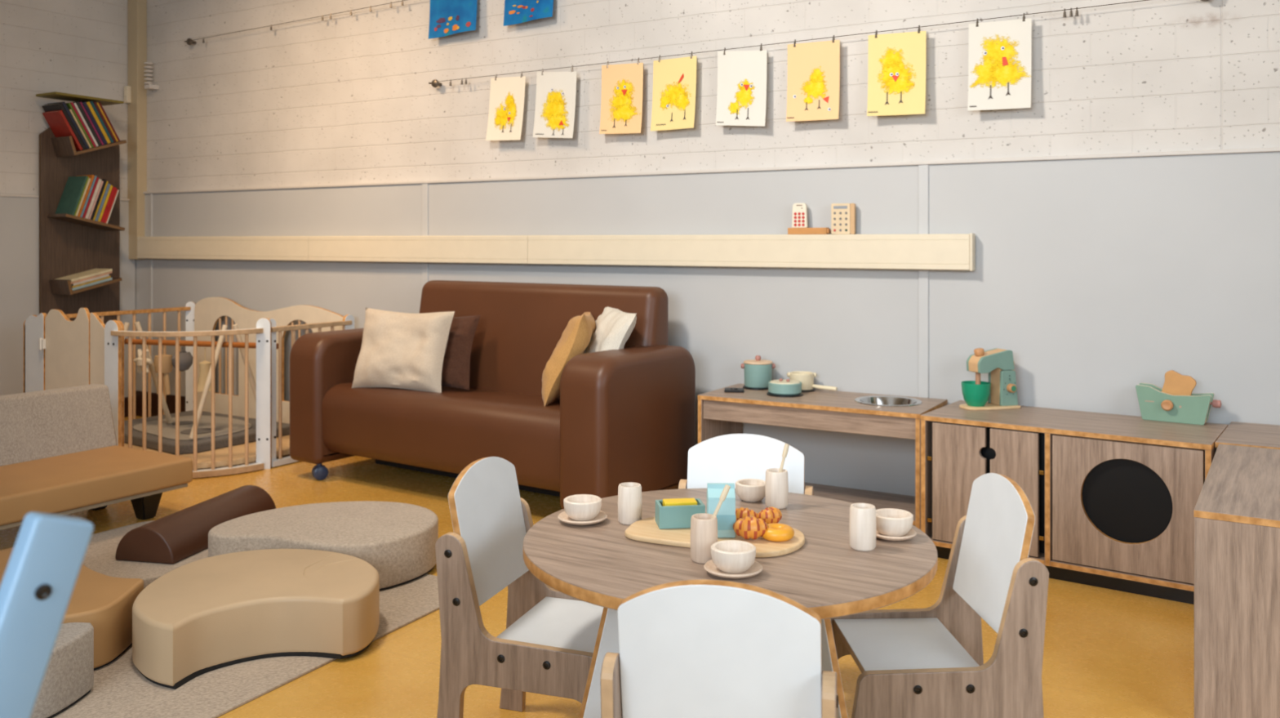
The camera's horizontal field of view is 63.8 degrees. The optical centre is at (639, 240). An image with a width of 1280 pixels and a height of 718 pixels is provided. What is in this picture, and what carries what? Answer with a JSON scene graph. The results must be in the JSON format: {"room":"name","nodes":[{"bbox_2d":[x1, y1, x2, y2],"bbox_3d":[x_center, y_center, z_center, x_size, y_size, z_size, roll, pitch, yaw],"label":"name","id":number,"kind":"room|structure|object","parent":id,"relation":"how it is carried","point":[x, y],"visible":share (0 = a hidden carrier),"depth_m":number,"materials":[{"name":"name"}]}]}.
{"room":"children's room","nodes":[
{"label":"children's room","id":0,"kind":"room"},
{"bbox_2d":[0,0,127,199],"bbox_3d":[-4.447,-0.370,3.287,0.100,2.720,6.250,0,0,31],"label":"wall","id":1,"kind":"structure","parent":0,"point":[70,46],"depth_m":5.43,"materials":[{"name":"paint"}]},
{"bbox_2d":[0,195,135,396],"bbox_3d":[-4.403,0.383,3.249,0.014,1.215,6.030,0,0,31],"label":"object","id":2,"kind":"structure","parent":1,"relation":"attached to","point":[19,215],"depth_m":5.29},
{"bbox_2d":[0,415,1194,717],"bbox_3d":[-1.087,1.020,1.308,7.900,0.060,6.250,0,0,31],"label":"floor","id":3,"kind":"structure","parent":0,"point":[1108,652],"depth_m":2.52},
{"bbox_2d":[0,511,93,717],"bbox_3d":[-0.658,0.594,0.756,0.485,0.803,0.560,0,0,40],"label":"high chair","id":4,"kind":"object","parent":3,"relation":"on","point":[39,579],"visible":1,"depth_m":0.72,"materials":[{"name":"blue paint"}]},
{"bbox_2d":[39,127,126,324],"bbox_3d":[-2.947,0.168,5.511,0.184,1.645,0.435,0,0,31],"label":"bookcase","id":5,"kind":"object","parent":3,"relation":"on","point":[69,244],"visible":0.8,"depth_m":5.48,"materials":[{"name":"brown wood"}]},
{"bbox_2d":[42,110,82,151],"bbox_3d":[-3.019,-0.572,5.380,0.155,0.201,0.125,0,0,31],"label":"book","id":6,"kind":"object","parent":5,"relation":"on","point":[56,120],"visible":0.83,"depth_m":5.36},
{"bbox_2d":[41,102,86,150],"bbox_3d":[-3.015,-0.594,5.386,0.155,0.234,0.145,0,0,31],"label":"book","id":7,"kind":"object","parent":5,"relation":"on","point":[56,106],"visible":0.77,"depth_m":5.34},
{"bbox_2d":[47,101,88,149],"bbox_3d":[-3.007,-0.600,5.401,0.155,0.235,0.146,0,0,31],"label":"book","id":8,"kind":"object","parent":5,"relation":"on","point":[64,104],"visible":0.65,"depth_m":5.36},
{"bbox_2d":[54,175,88,215],"bbox_3d":[-2.995,-0.236,5.417,0.160,0.209,0.085,0,0,31],"label":"book","id":9,"kind":"object","parent":5,"relation":"on","point":[74,186],"visible":0.83,"depth_m":5.41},
{"bbox_2d":[75,174,94,216],"bbox_3d":[-2.979,-0.236,5.454,0.150,0.225,0.093,0,0,31],"label":"book","id":10,"kind":"object","parent":5,"relation":"on","point":[91,176],"visible":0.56,"depth_m":5.42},
{"bbox_2d":[72,101,101,146],"bbox_3d":[-2.971,-0.615,5.463,0.155,0.224,0.139,0,0,31],"label":"book","id":11,"kind":"object","parent":5,"relation":"on","point":[77,103],"visible":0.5,"depth_m":5.42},
{"bbox_2d":[71,277,112,290],"bbox_3d":[-2.962,0.229,5.483,0.150,0.062,0.222,0,0,31],"label":"book","id":12,"kind":"object","parent":5,"relation":"on","point":[108,278],"visible":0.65,"depth_m":5.44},
{"bbox_2d":[71,275,111,288],"bbox_3d":[-2.964,0.217,5.482,0.146,0.058,0.212,0,0,31],"label":"book","id":13,"kind":"object","parent":12,"relation":"on","point":[108,277],"visible":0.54,"depth_m":5.44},
{"bbox_2d":[71,273,109,285],"bbox_3d":[-2.964,0.207,5.478,0.150,0.056,0.197,0,0,31],"label":"book","id":14,"kind":"object","parent":13,"relation":"on","point":[108,274],"visible":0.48,"depth_m":5.43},
{"bbox_2d":[70,271,112,284],"bbox_3d":[-2.965,0.195,5.481,0.146,0.062,0.231,0,0,31],"label":"book","id":15,"kind":"object","parent":14,"relation":"on","point":[110,272],"visible":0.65,"depth_m":5.44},
{"bbox_2d":[55,268,112,281],"bbox_3d":[-2.962,0.182,5.481,0.150,0.063,0.227,0,0,31],"label":"book","id":16,"kind":"object","parent":15,"relation":"on","point":[91,273],"visible":0.92,"depth_m":5.46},
{"bbox_2d":[81,101,106,144],"bbox_3d":[-2.954,-0.621,5.491,0.155,0.218,0.138,0,0,31],"label":"book","id":17,"kind":"object","parent":5,"relation":"on","point":[88,111],"visible":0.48,"depth_m":5.45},
{"bbox_2d":[85,101,111,143],"bbox_3d":[-2.943,-0.627,5.509,0.155,0.216,0.136,0,0,31],"label":"book","id":18,"kind":"object","parent":5,"relation":"on","point":[88,103],"visible":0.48,"depth_m":5.47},
{"bbox_2d":[89,100,113,142],"bbox_3d":[-2.934,-0.632,5.524,0.155,0.214,0.133,0,0,31],"label":"book","id":19,"kind":"object","parent":5,"relation":"on","point":[91,101],"visible":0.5,"depth_m":5.48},
{"bbox_2d":[35,91,124,105],"bbox_3d":[-2.961,-0.750,5.446,0.180,0.012,0.370,0,-1,31],"label":"shelf","id":20,"kind":"object","parent":19,"relation":"on","point":[58,95],"visible":1,"depth_m":5.39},
{"bbox_2d":[100,186,116,222],"bbox_3d":[-2.916,-0.193,5.560,0.150,0.197,0.089,0,0,31],"label":"book","id":21,"kind":"object","parent":5,"relation":"on","point":[113,188],"visible":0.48,"depth_m":5.52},
{"bbox_2d":[0,383,192,529],"bbox_3d":[-2.288,0.771,3.126,0.605,0.437,1.680,0,0,31],"label":"bench","id":22,"kind":"object","parent":3,"relation":"on","point":[60,453],"visible":1,"depth_m":3.62,"materials":[{"name":"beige leather"}]},
{"bbox_2d":[0,444,192,525],"bbox_3d":[-2.232,0.823,3.097,0.480,0.090,1.672,0,0,30],"label":"seat cushion","id":23,"kind":"object","parent":22,"relation":"on","point":[69,480],"depth_m":3.48,"materials":[{"name":"beige leather"}]},
{"bbox_2d":[23,297,354,478],"bbox_3d":[-2.121,0.642,4.806,1.248,0.695,0.959,0,0,31],"label":"playpen","id":24,"kind":"object","parent":3,"relation":"on","point":[60,351],"visible":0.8,"depth_m":4.53,"materials":[{"name":"beige wood"}]},
{"bbox_2d":[124,409,289,453],"bbox_3d":[-2.169,0.908,4.948,0.839,0.050,0.652,0,0,31],"label":"play mat","id":25,"kind":"object","parent":24,"relation":"on","point":[186,418],"visible":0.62,"depth_m":4.78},
{"bbox_2d":[124,321,278,438],"bbox_3d":[-2.058,0.631,4.753,0.881,0.499,0.329,0,0,15],"label":"baby gym","id":26,"kind":"object","parent":25,"relation":"on","point":[220,343],"visible":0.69,"depth_m":4.74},
{"bbox_2d":[133,348,152,373],"bbox_3d":[-2.332,0.556,4.829,0.122,0.131,0.058,0,0,31],"label":"toy","id":27,"kind":"object","parent":26,"relation":"hanging from","point":[138,360],"visible":0.64,"depth_m":4.81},
{"bbox_2d":[153,346,173,395],"bbox_3d":[-2.222,0.604,4.798,0.087,0.225,0.087,0,0,31],"label":"toy","id":28,"kind":"object","parent":26,"relation":"hanging from","point":[167,365],"visible":0.77,"depth_m":4.78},
{"bbox_2d":[171,346,193,371],"bbox_3d":[-2.122,0.549,4.771,0.091,0.115,0.093,0,0,31],"label":"toy","id":29,"kind":"object","parent":26,"relation":"hanging from","point":[186,357],"visible":0.8,"depth_m":4.74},
{"bbox_2d":[197,346,211,391],"bbox_3d":[-2.003,0.594,4.738,0.079,0.205,0.081,0,0,31],"label":"toy","id":30,"kind":"object","parent":26,"relation":"hanging from","point":[204,366],"visible":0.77,"depth_m":4.71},
{"bbox_2d":[53,520,439,717],"bbox_3d":[-1.446,0.987,2.621,1.514,0.007,1.550,0,0,31],"label":"rug","id":31,"kind":"object","parent":3,"relation":"on","point":[118,690],"visible":0.26,"depth_m":2.30,"materials":[{"name":"carpet"}]},
{"bbox_2d":[30,622,93,717],"bbox_3d":[-1.376,0.912,2.060,0.491,0.140,0.288,0,0,-26],"label":"pouf","id":32,"kind":"object","parent":31,"relation":"on","point":[68,677],"visible":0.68,"depth_m":2.16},
{"bbox_2d":[0,546,143,669],"bbox_3d":[-1.554,0.912,2.520,0.683,0.140,0.512,0,0,45],"label":"pouf","id":33,"kind":"object","parent":31,"relation":"on","point":[105,602],"visible":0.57,"depth_m":2.43,"materials":[{"name":"beige leather"}]},
{"bbox_2d":[82,537,208,587],"bbox_3d":[-1.498,0.970,3.164,0.466,0.026,0.498,0,0,31],"label":"disc","id":34,"kind":"object","parent":31,"relation":"on","point":[100,557],"visible":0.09,"depth_m":3.04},
{"bbox_2d":[115,484,275,564],"bbox_3d":[-1.415,0.903,3.325,0.201,0.104,0.550,0,0,12],"label":"bolster","id":35,"kind":"object","parent":34,"relation":"on","point":[172,538],"visible":0.91,"depth_m":3.15,"materials":[{"name":"brown leather"}]},
{"bbox_2d":[132,548,379,688],"bbox_3d":[-0.955,0.911,2.572,0.567,0.142,0.520,0,0,-28],"label":"pouf","id":36,"kind":"object","parent":31,"relation":"on","point":[202,615],"visible":1,"depth_m":2.43,"materials":[{"name":"beige leather"}]},
{"bbox_2d":[208,500,438,590],"bbox_3d":[-0.923,0.911,3.117,0.626,0.142,0.473,0,0,14],"label":"pouf","id":37,"kind":"object","parent":31,"relation":"on","point":[398,540],"visible":0.66,"depth_m":2.99,"materials":[{"name":"fabric"}]},
{"bbox_2d":[289,280,695,508],"bbox_3d":[-0.629,0.582,4.085,1.650,0.814,0.608,0,0,34],"label":"sofa","id":38,"kind":"object","parent":3,"relation":"on","point":[627,414],"visible":0.73,"depth_m":3.86,"materials":[{"name":"brown leather"}]},
{"bbox_2d":[351,306,454,392],"bbox_3d":[-0.960,0.444,4.143,0.430,0.334,0.161,0,0,24],"label":"cushion","id":39,"kind":"object","parent":38,"relation":"on","point":[401,350],"visible":0.98,"depth_m":4.09,"materials":[{"name":"fabric"}]},
{"bbox_2d":[441,314,480,390],"bbox_3d":[-0.837,0.447,4.194,0.360,0.296,0.148,0,0,16],"label":"cushion","id":40,"kind":"object","parent":38,"relation":"on","point":[456,361],"visible":0.3,"depth_m":4.14,"materials":[{"name":"brown fabric"}]},
{"bbox_2d":[542,311,595,405],"bbox_3d":[-0.264,0.432,3.871,0.191,0.341,0.370,0,0,5],"label":"cushion","id":41,"kind":"object","parent":38,"relation":"on","point":[574,340],"visible":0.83,"depth_m":3.72,"materials":[{"name":"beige fabric"}]},
{"bbox_2d":[584,306,636,353],"bbox_3d":[-0.146,0.404,3.833,0.192,0.352,0.370,0,0,-22],"label":"cushion","id":42,"kind":"object","parent":38,"relation":"on","point":[614,326],"visible":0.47,"depth_m":3.74,"materials":[{"name":"white fabric"}]},
{"bbox_2d":[435,456,603,717],"bbox_3d":[-0.165,0.712,1.996,0.369,0.556,0.304,0,0,19],"label":"chair","id":43,"kind":"object","parent":3,"relation":"on","point":[546,646],"visible":0.78,"depth_m":1.93,"materials":[{"name":"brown wood"}]},
{"bbox_2d":[600,578,838,717],"bbox_3d":[0.132,0.712,1.469,0.304,0.556,0.369,0,0,12],"label":"chair","id":44,"kind":"object","parent":3,"relation":"on","point":[704,647],"visible":1,"depth_m":1.32,"materials":[{"name":"white laminate"}]},
{"bbox_2d":[523,488,937,717],"bbox_3d":[0.155,0.760,1.844,0.726,0.460,0.726,0,0,31],"label":"round table","id":45,"kind":"object","parent":3,"relation":"on","point":[595,563],"visible":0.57,"depth_m":1.71,"materials":[{"name":"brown wood"}]},
{"bbox_2d":[557,510,607,524],"bbox_3d":[-0.108,0.524,1.944,0.094,0.012,0.094,0,0,31],"label":"saucer","id":46,"kind":"object","parent":45,"relation":"on","point":[602,516],"visible":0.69,"depth_m":1.92,"materials":[{"name":"white wood"}]},
{"bbox_2d":[563,493,601,520],"bbox_3d":[-0.108,0.505,1.944,0.072,0.036,0.072,0,0,31],"label":"wooden bowl","id":47,"kind":"object","parent":46,"relation":"on","point":[580,507],"visible":1,"depth_m":1.92,"materials":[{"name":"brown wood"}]},
{"bbox_2d":[617,481,641,524],"bbox_3d":[-0.019,0.494,1.938,0.046,0.070,0.046,0,0,31],"label":"wooden cup","id":48,"kind":"object","parent":45,"relation":"on","point":[629,493],"visible":0.94,"depth_m":1.92,"materials":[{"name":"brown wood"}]},
{"bbox_2d":[689,512,717,563],"bbox_3d":[0.106,0.493,1.707,0.046,0.072,0.046,0,0,31],"label":"wooden cup","id":49,"kind":"object","parent":45,"relation":"on","point":[704,529],"visible":0.87,"depth_m":1.69,"materials":[{"name":"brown wood"}]},
{"bbox_2d":[711,484,730,518],"bbox_3d":[0.122,0.462,1.712,0.058,0.113,0.010,0,0,-8],"label":"wooden spoon","id":50,"kind":"object","parent":49,"relation":"in","point":[724,493],"visible":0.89,"depth_m":1.71,"materials":[{"name":"wood"}]},
{"bbox_2d":[624,515,804,557],"bbox_3d":[0.140,0.524,1.848,0.315,0.010,0.207,0,0,31],"label":"serving board","id":51,"kind":"object","parent":45,"relation":"on","point":[645,530],"visible":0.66,"depth_m":1.80,"materials":[{"name":"brown wood"}]},
{"bbox_2d":[655,497,705,528],"bbox_3d":[0.073,0.497,1.883,0.084,0.044,0.052,0,0,-8],"label":"box","id":52,"kind":"object","parent":51,"relation":"on","point":[673,513],"visible":0.87,"depth_m":1.86,"materials":[{"name":"teal paint"}]},
{"bbox_2d":[706,482,735,537],"bbox_3d":[0.143,0.474,1.819,0.049,0.090,0.045,0,0,1],"label":"milk carton","id":53,"kind":"object","parent":51,"relation":"on","point":[726,516],"visible":0.79,"depth_m":1.80,"materials":[{"name":"blue paint"}]},
{"bbox_2d":[735,506,757,520],"bbox_3d":[0.190,0.502,1.876,0.052,0.033,0.032,0,0,21],"label":"croissant","id":54,"kind":"object","parent":51,"relation":"on","point":[741,512],"visible":0.46,"depth_m":1.86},
{"bbox_2d":[732,515,768,539],"bbox_3d":[0.192,0.499,1.789,0.063,0.040,0.039,0,0,6],"label":"croissant","id":55,"kind":"object","parent":51,"relation":"on","point":[753,527],"visible":1,"depth_m":1.78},
{"bbox_2d":[757,506,782,523],"bbox_3d":[0.237,0.502,1.878,0.052,0.033,0.032,0,0,-30],"label":"croissant","id":56,"kind":"object","parent":51,"relation":"on","point":[771,514],"visible":0.84,"depth_m":1.87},
{"bbox_2d":[762,523,794,541],"bbox_3d":[0.239,0.508,1.795,0.060,0.021,0.060,0,0,31],"label":"doughnut","id":57,"kind":"object","parent":51,"relation":"on","point":[775,531],"visible":0.95,"depth_m":1.77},
{"bbox_2d":[703,559,762,578],"bbox_3d":[0.149,0.524,1.642,0.094,0.012,0.094,0,0,31],"label":"saucer","id":58,"kind":"object","parent":45,"relation":"on","point":[709,566],"visible":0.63,"depth_m":1.62,"materials":[{"name":"beige wood"}]},
{"bbox_2d":[711,539,755,573],"bbox_3d":[0.149,0.505,1.642,0.072,0.036,0.072,0,0,31],"label":"wooden bowl","id":59,"kind":"object","parent":58,"relation":"on","point":[732,556],"visible":1,"depth_m":1.62,"materials":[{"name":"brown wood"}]},
{"bbox_2d":[735,478,764,502],"bbox_3d":[0.228,0.511,2.106,0.066,0.036,0.066,0,0,31],"label":"wooden bowl","id":60,"kind":"object","parent":45,"relation":"on","point":[750,490],"visible":0.96,"depth_m":2.08,"materials":[{"name":"beige wood"}]},
{"bbox_2d":[764,467,788,508],"bbox_3d":[0.272,0.493,2.050,0.046,0.072,0.046,0,0,31],"label":"wooden cup","id":61,"kind":"object","parent":45,"relation":"on","point":[776,485],"visible":0.94,"depth_m":2.03,"materials":[{"name":"beige wood"}]},
{"bbox_2d":[848,502,876,551],"bbox_3d":[0.384,0.493,1.776,0.046,0.072,0.046,0,0,31],"label":"wooden cup","id":62,"kind":"object","parent":45,"relation":"on","point":[862,520],"visible":1,"depth_m":1.76,"materials":[{"name":"beige wood"}]},
{"bbox_2d":[875,528,916,540],"bbox_3d":[0.452,0.524,1.841,0.084,0.012,0.084,0,0,31],"label":"saucer","id":63,"kind":"object","parent":45,"relation":"on","point":[912,532],"visible":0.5,"depth_m":1.81,"materials":[{"name":"beige wood"}]},
{"bbox_2d":[875,507,913,536],"bbox_3d":[0.452,0.505,1.841,0.072,0.036,0.072,0,0,31],"label":"wooden bowl","id":64,"kind":"object","parent":63,"relation":"on","point":[890,522],"visible":0.88,"depth_m":1.82,"materials":[{"name":"beige wood"}]},
{"bbox_2d":[678,433,813,495],"bbox_3d":[0.205,0.712,2.163,0.304,0.556,0.369,0,0,12],"label":"chair","id":65,"kind":"object","parent":3,"relation":"on","point":[732,457],"visible":0.16,"depth_m":2.31,"materials":[{"name":"white laminate"}]},
{"bbox_2d":[697,382,947,529],"bbox_3d":[0.629,0.764,3.579,0.786,0.452,0.342,0,0,31],"label":"play kitchen","id":66,"kind":"object","parent":3,"relation":"on","point":[720,412],"visible":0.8,"depth_m":3.50,"materials":[{"name":"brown wood"}]},
{"bbox_2d":[740,355,775,387],"bbox_3d":[0.436,0.480,3.805,0.108,0.114,0.108,0,0,-43],"label":"pot","id":67,"kind":"object","parent":66,"relation":"on","point":[757,371],"visible":0.97,"depth_m":3.76,"materials":[{"name":"teal wood"}]},
{"bbox_2d":[768,377,801,395],"bbox_3d":[0.512,0.512,3.638,0.119,0.051,0.119,0,0,31],"label":"pan","id":68,"kind":"object","parent":66,"relation":"on","point":[780,386],"visible":1,"depth_m":3.59,"materials":[{"name":"teal wood"}]},
{"bbox_2d":[786,370,837,391],"bbox_3d":[0.625,0.508,3.720,0.184,0.059,0.087,0,0,31],"label":"saucepan","id":69,"kind":"object","parent":66,"relation":"on","point":[806,378],"visible":0.8,"depth_m":3.70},
{"bbox_2d":[697,382,947,418],"bbox_3d":[0.629,0.552,3.579,0.786,0.016,0.342,0,0,30],"label":"countertop","id":70,"kind":"structure","parent":66,"relation":"on","point":[818,399],"depth_m":3.50,"materials":[{"name":"brown wood"}]},
{"bbox_2d":[804,482,915,524],"bbox_3d":[0.636,0.897,3.591,0.754,0.016,0.310,0,0,30],"label":"shelf","id":71,"kind":"object","parent":66,"relation":"attached to","point":[880,500],"depth_m":3.57,"materials":[{"name":"brown wood"}]},
{"bbox_2d":[854,395,921,406],"bbox_3d":[0.841,0.574,3.486,0.222,0.066,0.222,0,0,30],"label":"sink bowl","id":72,"kind":"object","parent":66,"relation":"on","point":[864,400],"depth_m":3.55,"materials":[{"name":"metal"}]},
{"bbox_2d":[830,472,1048,717],"bbox_3d":[0.513,0.712,1.890,0.369,0.556,0.304,0,0,-2],"label":"chair","id":73,"kind":"object","parent":3,"relation":"on","point":[926,662],"visible":0.94,"depth_m":1.80,"materials":[{"name":"white laminate"}]},
{"bbox_2d":[920,400,1228,604],"bbox_3d":[1.309,0.767,3.131,0.800,0.446,0.372,0,0,36],"label":"base cabinet","id":74,"kind":"object","parent":3,"relation":"on","point":[1113,498],"visible":0.91,"depth_m":2.95,"materials":[{"name":"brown wood"}]},
{"bbox_2d":[920,400,1228,450],"bbox_3d":[1.309,0.552,3.131,0.800,0.016,0.372,0,0,36],"label":"countertop","id":75,"kind":"structure","parent":74,"relation":"on","point":[1126,428],"depth_m":3.05,"materials":[{"name":"brown wood"}]},
{"bbox_2d":[959,347,1020,409],"bbox_3d":[1.135,0.447,3.357,0.185,0.194,0.107,0,0,-17],"label":"mixer","id":76,"kind":"object","parent":75,"relation":"on","point":[999,363],"visible":0.95,"depth_m":3.34,"materials":[{"name":"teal wood"}]},
{"bbox_2d":[961,380,991,406],"bbox_3d":[1.092,0.498,3.345,0.091,0.074,0.091,0,0,31],"label":"mixing bowl","id":77,"kind":"object","parent":76,"relation":"on","point":[975,395],"visible":1,"depth_m":3.31,"materials":[{"name":"green plastic"}]},
{"bbox_2d":[1135,382,1222,425],"bbox_3d":[1.616,0.492,3.090,0.227,0.104,0.090,0,0,36],"label":"toaster","id":78,"kind":"object","parent":75,"relation":"on","point":[1155,404],"visible":0.98,"depth_m":3.07,"materials":[{"name":"green wood"}]},
{"bbox_2d":[1161,369,1196,395],"bbox_3d":[1.620,0.449,3.100,0.100,0.114,0.012,0,0,37],"label":"bread slice","id":79,"kind":"object","parent":78,"relation":"in","point":[1175,383],"visible":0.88,"depth_m":3.10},
{"bbox_2d":[1194,443,1279,717],"bbox_3d":[1.505,0.767,2.313,0.400,0.446,0.800,0,0,33],"label":"base cabinet","id":80,"kind":"object","parent":3,"relation":"on","point":[1237,509],"visible":1,"depth_m":2.06,"materials":[{"name":"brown wood"}]},
{"bbox_2d":[1194,443,1279,528],"bbox_3d":[1.505,0.552,2.313,0.400,0.016,0.800,0,0,33],"label":"countertop","id":81,"kind":"structure","parent":80,"relation":"on","point":[1242,484],"depth_m":2.26,"materials":[{"name":"brown wood"}]},
{"bbox_2d":[1214,421,1279,448],"bbox_3d":[2.008,0.767,2.742,0.822,0.446,0.384,0,0,31],"label":"base cabinet","id":82,"kind":"object","parent":3,"relation":"on","point":[1239,433],"visible":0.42,"depth_m":2.87,"materials":[{"name":"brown wood"}]},
{"bbox_2d":[146,0,1279,191],"bbox_3d":[0.474,-0.370,3.957,7.900,2.720,0.100,0,0,31],"label":"wall","id":83,"kind":"structure","parent":0,"point":[345,98],"depth_m":4.17,"materials":[{"name":"paint"}]},
{"bbox_2d":[127,0,146,259],"bbox_3d":[-2.843,-0.812,5.818,0.091,1.835,0.060,0,0,31],"label":"trim","id":84,"kind":"structure","parent":83,"relation":"attached to","point":[136,9],"depth_m":5.79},
{"bbox_2d":[150,193,152,391],"bbox_3d":[-2.742,0.313,5.772,0.015,1.154,0.008,0,0,31],"label":"trim","id":85,"kind":"structure","parent":83,"relation":"attached to","point":[151,194],"depth_m":5.77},
{"bbox_2d":[143,62,159,90],"bbox_3d":[-2.732,-0.918,5.745,0.050,0.146,0.073,0,0,31],"label":"cable coil","id":86,"kind":"object","parent":83,"relation":"attached to","point":[149,86],"visible":1,"depth_m":5.72,"materials":[{"name":"white plastic"}]},
{"bbox_2d":[135,390,185,417],"bbox_3d":[-1.265,0.920,4.896,3.710,0.140,0.020,0,0,31],"label":"baseboard","id":87,"kind":"structure","parent":83,"relation":"attached to","point":[171,398],"depth_m":5.73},
{"bbox_2d":[184,38,196,44],"bbox_3d":[-2.440,-1.077,5.587,0.054,0.038,0.048,0,0,31],"label":"bracket","id":88,"kind":"object","parent":83,"relation":"attached to","point":[188,42],"visible":1,"depth_m":5.57,"materials":[{"name":"metal"}]},
{"bbox_2d":[191,0,406,40],"bbox_3d":[-1.235,-1.113,4.859,2.800,0.067,0.003,0,0,31],"label":"wire","id":89,"kind":"object","parent":88,"relation":"attached to","point":[403,0],"visible":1,"depth_m":5.12,"materials":[{"name":"metal"}]},
{"bbox_2d":[428,0,477,39],"bbox_3d":[-0.843,-1.018,4.615,0.276,0.201,0.021,0,0,31],"label":"drawing","id":90,"kind":"object","parent":89,"relation":"hanging from","point":[446,17],"visible":1,"depth_m":4.62,"materials":[{"name":"paper"}]},
{"bbox_2d":[503,0,553,26],"bbox_3d":[-0.479,-1.029,4.400,0.260,0.197,0.021,0,0,31],"label":"drawing","id":91,"kind":"object","parent":89,"relation":"hanging from","point":[516,11],"visible":1,"depth_m":4.41,"materials":[{"name":"paper"}]},
{"bbox_2d":[135,183,422,400],"bbox_3d":[-1.928,0.363,5.306,2.189,1.254,0.014,0,0,31],"label":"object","id":92,"kind":"structure","parent":83,"relation":"attached to","point":[343,288],"depth_m":5.24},
{"bbox_2d":[422,182,428,288],"bbox_3d":[-0.990,0.313,4.741,0.035,1.154,0.006,0,0,31],"label":"trim","id":93,"kind":"structure","parent":83,"relation":"attached to","point":[424,186],"depth_m":4.74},
{"bbox_2d":[137,233,974,271],"bbox_3d":[-0.842,0.038,4.624,4.564,0.127,0.042,0,0,31],"label":"wall rail","id":94,"kind":"object","parent":83,"relation":"attached to","point":[935,251],"visible":1,"depth_m":4.20,"materials":[{"name":"beige wood"}]},
{"bbox_2d":[787,227,830,234],"bbox_3d":[0.619,-0.035,3.763,0.157,0.024,0.030,0,0,31],"label":"tray","id":95,"kind":"object","parent":94,"relation":"on","point":[790,230],"visible":1,"depth_m":3.75,"materials":[{"name":"brown wood"}]},
{"bbox_2d":[791,203,808,227],"bbox_3d":[0.587,-0.093,3.778,0.058,0.090,0.016,0,0,27],"label":"phone","id":96,"kind":"object","parent":95,"relation":"on","point":[799,219],"visible":1,"depth_m":3.77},
{"bbox_2d":[831,203,855,234],"bbox_3d":[0.730,-0.079,3.694,0.084,0.110,0.024,0,0,23],"label":"calculator","id":97,"kind":"object","parent":94,"relation":"on","point":[842,215],"visible":1,"depth_m":3.68,"materials":[{"name":"brown wood"}]},
{"bbox_2d":[427,164,918,496],"bbox_3d":[0.003,0.363,4.168,2.290,1.254,0.014,0,0,31],"label":"wall panel","id":98,"kind":"object","parent":83,"relation":"attached to","point":[857,329],"depth_m":3.89,"materials":[{"name":"paint"}]},
{"bbox_2d":[142,146,1279,193],"bbox_3d":[0.442,-0.270,3.904,7.700,0.012,0.024,0,0,31],"label":"trim","id":99,"kind":"structure","parent":83,"relation":"attached to","point":[1275,148],"depth_m":3.81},
{"bbox_2d":[918,164,928,397],"bbox_3d":[0.986,0.313,3.578,0.035,1.154,0.006,0,0,31],"label":"trim","id":100,"kind":"structure","parent":83,"relation":"attached to","point":[923,170],"depth_m":3.58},
{"bbox_2d":[928,151,1279,425],"bbox_3d":[2.377,0.363,2.770,3.214,1.254,0.014,0,0,31],"label":"wall panel","id":101,"kind":"object","parent":83,"relation":"attached to","point":[1101,278],"depth_m":3.27,"materials":[{"name":"paint"}]},
{"bbox_3d":[1.718,-0.748,3.137,0.058,0.044,0.048,0,0,30],"label":"bracket","id":102,"kind":"object","parent":83,"relation":"attached to","visible":0},
{"bbox_2d":[438,0,1149,81],"bbox_3d":[0.392,-0.736,3.901,3.075,0.030,0.003,0,0,31],"label":"wire","id":103,"kind":"object","parent":102,"relation":"attached to","point":[1142,0],"visible":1,"depth_m":3.73,"materials":[{"name":"metal"}]},
{"bbox_2d":[485,75,525,140],"bbox_3d":[-0.583,-0.572,4.462,0.207,0.280,0.016,0,0,31],"label":"drawing","id":104,"kind":"object","parent":103,"relation":"hanging from","point":[507,95],"visible":1,"depth_m":4.47,"materials":[{"name":"paper"}]},
{"bbox_2d":[533,71,577,137],"bbox_3d":[-0.359,-0.572,4.331,0.217,0.292,0.016,0,0,31],"label":"drawing","id":105,"kind":"object","parent":103,"relation":"hanging from","point":[556,91],"visible":1,"depth_m":4.33,"materials":[{"name":"paper"}]},
{"bbox_2d":[599,62,643,133],"bbox_3d":[-0.076,-0.574,4.163,0.201,0.288,0.016,0,0,31],"label":"drawing","id":106,"kind":"object","parent":103,"relation":"hanging from","point":[622,85],"visible":1,"depth_m":4.17,"materials":[{"name":"paper"}]},
{"bbox_2d":[650,55,696,130],"bbox_3d":[0.131,-0.576,4.042,0.200,0.283,0.016,0,0,31],"label":"drawing","id":107,"kind":"object","parent":103,"relation":"hanging from","point":[674,80],"visible":1,"depth_m":4.05,"materials":[{"name":"paper"}]},
{"bbox_2d":[715,50,767,125],"bbox_3d":[0.383,-0.577,3.894,0.206,0.300,0.016,0,0,31],"label":"drawing","id":108,"kind":"object","parent":103,"relation":"hanging from","point":[741,94],"visible":1,"depth_m":3.90,"materials":[{"name":"paper"}]},
{"bbox_2d":[786,40,839,121],"bbox_3d":[0.629,-0.581,3.748,0.201,0.288,0.016,0,0,31],"label":"drawing","id":109,"kind":"object","parent":103,"relation":"hanging from","point":[813,78],"visible":1,"depth_m":3.75,"materials":[{"name":"paper"}]},
{"bbox_2d":[866,31,925,115],"bbox_3d":[0.894,-0.582,3.592,0.205,0.292,0.016,0,0,31],"label":"drawing","id":110,"kind":"object","parent":103,"relation":"hanging from","point":[896,62],"visible":1,"depth_m":3.60,"materials":[{"name":"paper"}]},
{"bbox_2d":[967,17,1031,111],"bbox_3d":[1.194,-0.583,3.416,0.208,0.297,0.016,0,0,31],"label":"drawing","id":111,"kind":"object","parent":103,"relation":"hanging from","point":[1000,56],"visible":1,"depth_m":3.42,"materials":[{"name":"paper"}]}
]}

